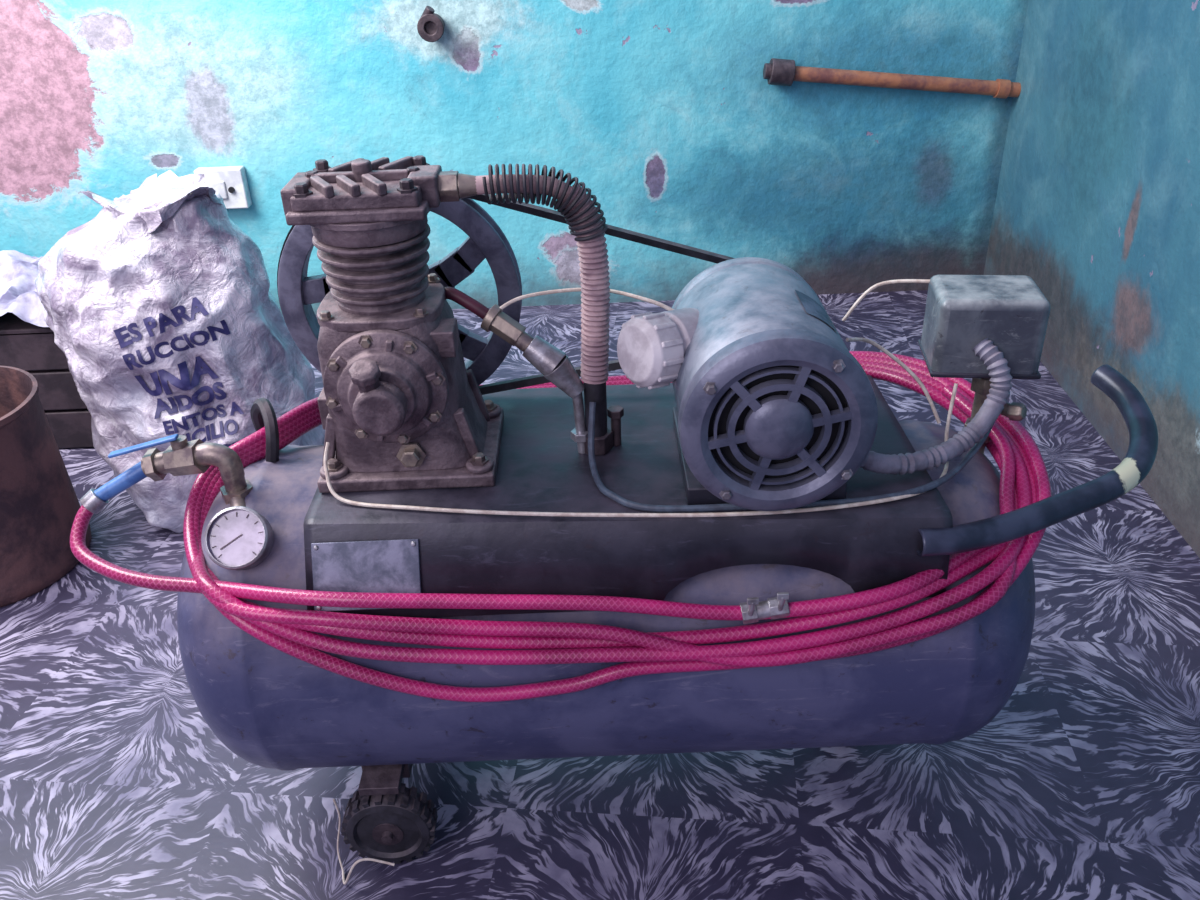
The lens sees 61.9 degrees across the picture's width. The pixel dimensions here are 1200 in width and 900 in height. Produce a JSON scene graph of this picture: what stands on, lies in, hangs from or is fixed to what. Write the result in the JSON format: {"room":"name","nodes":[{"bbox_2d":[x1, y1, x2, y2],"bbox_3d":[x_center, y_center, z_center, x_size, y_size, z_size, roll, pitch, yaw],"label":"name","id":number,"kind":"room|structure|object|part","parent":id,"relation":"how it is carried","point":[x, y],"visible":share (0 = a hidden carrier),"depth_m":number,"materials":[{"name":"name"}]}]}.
{"room":"workshop","nodes":[
{"label":"workshop","id":0,"kind":"room"},
{"bbox_2d":[0,0,1028,314],"bbox_3d":[-1.477,-1.545,2.417,5.172,2.600,0.150,-2,30,0],"label":"wall","id":1,"kind":"structure","parent":0,"point":[666,110],"depth_m":2.72,"materials":[{"name":"teal paint"}]},
{"bbox_2d":[194,166,251,208],"bbox_3d":[-1.050,-0.729,2.784,0.130,0.110,0.048,-2,30,0],"label":"wall outlet","id":2,"kind":"object","parent":1,"relation":"attached to","point":[230,182],"visible":0.7,"depth_m":2.76,"materials":[{"name":"white plastic"}]},
{"bbox_2d":[417,6,444,41],"bbox_3d":[-0.434,-1.100,2.576,0.068,0.086,0.061,-2,30,0],"label":"pipe fitting","id":3,"kind":"object","parent":1,"relation":"attached to","point":[430,26],"depth_m":2.56,"materials":[{"name":"metal"}]},
{"bbox_2d":[763,58,1020,98],"bbox_3d":[0.779,-0.990,2.664,0.688,0.126,0.068,-2,30,0],"label":"pipe","id":4,"kind":"object","parent":1,"relation":"attached to","point":[782,72],"visible":1,"depth_m":2.65,"materials":[{"name":"copper"},{"name":"dark iron"}]},
{"bbox_2d":[0,290,1199,899],"bbox_3d":[-0.675,0.648,1.166,6.600,0.001,5.400,-2,30,0],"label":"floor","id":5,"kind":"structure","parent":0,"point":[115,784],"depth_m":1.42,"materials":[{"name":"tile"}]},
{"bbox_2d":[0,366,90,606],"bbox_3d":[-1.178,0.070,1.861,0.344,0.341,0.344,-2,30,0],"label":"bucket","id":6,"kind":"object","parent":5,"relation":"on","point":[39,503],"visible":0.86,"depth_m":1.82,"materials":[{"name":"brown metal"}]},
{"bbox_2d":[0,312,93,447],"bbox_3d":[-1.340,-0.232,2.433,0.500,0.302,0.420,-2,30,0],"label":"wooden crate","id":7,"kind":"object","parent":5,"relation":"on","point":[31,348],"visible":0.04,"depth_m":2.23,"materials":[{"name":"brown wood"}]},
{"bbox_2d":[0,250,48,326],"bbox_3d":[-1.312,-0.396,2.305,0.572,0.100,0.400,-2,30,0],"label":"crumpled cloth","id":8,"kind":"object","parent":7,"relation":"on","point":[19,271],"visible":0.34,"depth_m":2.23,"materials":[{"name":"white fabric"}]},
{"bbox_2d":[34,170,324,532],"bbox_3d":[-0.821,-0.195,1.968,0.493,0.660,0.382,-2,30,0],"label":"plastic sack","id":9,"kind":"object","parent":5,"relation":"on","point":[162,312],"visible":0.8,"depth_m":1.82,"materials":[{"name":"opaque white woven plastic"}]},
{"bbox_2d":[114,297,208,347],"bbox_3d":[-0.782,-0.228,1.786,0.163,0.068,0.022,-11,31,-15],"label":"print","id":10,"kind":"object","parent":9,"relation":"on","point":[139,322],"depth_m":1.78},
{"bbox_2d":[122,320,230,369],"bbox_3d":[-0.760,-0.187,1.800,0.187,0.065,0.016,-13,32,-18],"label":"print","id":11,"kind":"object","parent":9,"relation":"attached to","point":[170,344],"depth_m":1.80},
{"bbox_2d":[135,356,218,395],"bbox_3d":[-0.771,-0.131,1.823,0.142,0.061,0.033,-10,31,-12],"label":"print","id":12,"kind":"object","parent":9,"relation":"on","point":[160,375],"depth_m":1.82},
{"bbox_2d":[154,382,225,418],"bbox_3d":[-0.757,-0.091,1.841,0.131,0.050,0.017,-10,31,-13],"label":"print","id":13,"kind":"object","parent":9,"relation":"on","point":[180,400],"depth_m":1.84},
{"bbox_2d":[163,402,243,434],"bbox_3d":[-0.736,-0.061,1.858,0.143,0.040,0.018,-12,31,-16],"label":"print","id":14,"kind":"object","parent":9,"relation":"on","point":[180,418],"depth_m":1.86},
{"bbox_2d":[183,419,237,441],"bbox_3d":[-0.736,-0.030,1.866,0.120,0.039,0.018,-10,31,-13],"label":"print","id":15,"kind":"object","parent":9,"relation":"attached to","point":[206,430],"depth_m":1.87},
{"bbox_2d":[333,799,394,884],"bbox_3d":[-0.314,0.516,1.278,0.111,0.090,0.043,20,37,33],"label":"string","id":16,"kind":"object","parent":5,"relation":"on","point":[362,859],"visible":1,"depth_m":1.28,"materials":[{"name":"white fabric"}]},
{"bbox_2d":[80,155,1157,863],"bbox_3d":[0.030,0.073,1.238,1.257,0.874,0.414,-2,30,0],"label":"air compressor","id":17,"kind":"object","parent":5,"relation":"on","point":[770,462],"visible":0.96,"depth_m":1.10,"materials":[{"name":"paint"}]},
{"bbox_3d":[-0.535,0.021,1.152,0.113,0.079,0.025,-7,30,-8],"label":"valve lever","id":18,"kind":"part","parent":17,"relation":"part of","materials":[{"name":"blue plastic"}]},
{"bbox_2d":[70,351,1051,701],"bbox_3d":[-0.043,0.053,1.238,1.133,0.246,0.490,-2,30,0],"label":"air hose","id":19,"kind":"object","parent":17,"relation":"attached to","point":[1024,478],"visible":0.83,"depth_m":1.07,"materials":[{"name":"rubber"}]},
{"bbox_3d":[0.007,0.184,1.301,1.060,0.414,0.414,-2,30,0],"label":"tank","id":20,"kind":"part","parent":17,"relation":"part of","materials":[{"name":"metal"}]},
{"bbox_3d":[0.023,0.039,1.213,0.687,0.097,0.369,-2,30,0],"label":"deck plate","id":21,"kind":"part","parent":17,"relation":"part of","materials":[{"name":"paint"}]},
{"bbox_3d":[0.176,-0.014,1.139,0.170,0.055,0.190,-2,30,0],"label":"motor","id":22,"kind":"part","parent":17,"relation":"part of","materials":[{"name":"paint"}]},
{"bbox_2d":[918,275,1050,453],"bbox_3d":[0.445,-0.081,1.191,0.133,0.238,0.116,-2,30,0],"label":"switch","id":23,"kind":"object","parent":17,"relation":"attached to","point":[972,324],"depth_m":1.12,"materials":[{"name":"grey metal"}]},
{"bbox_3d":[0.517,0.020,1.114,0.420,0.086,0.124,-25,37,-34],"label":"tow handle","id":24,"kind":"part","parent":17,"relation":"part of","materials":[{"name":"rubber"}]},
{"bbox_2d":[984,0,1199,557],"bbox_3d":[1.101,-0.643,0.676,0.150,2.600,4.186,-1,30,3],"label":"wall","id":25,"kind":"structure","parent":0,"point":[1097,203],"depth_m":2.12,"materials":[{"name":"teal paint"}]}
]}

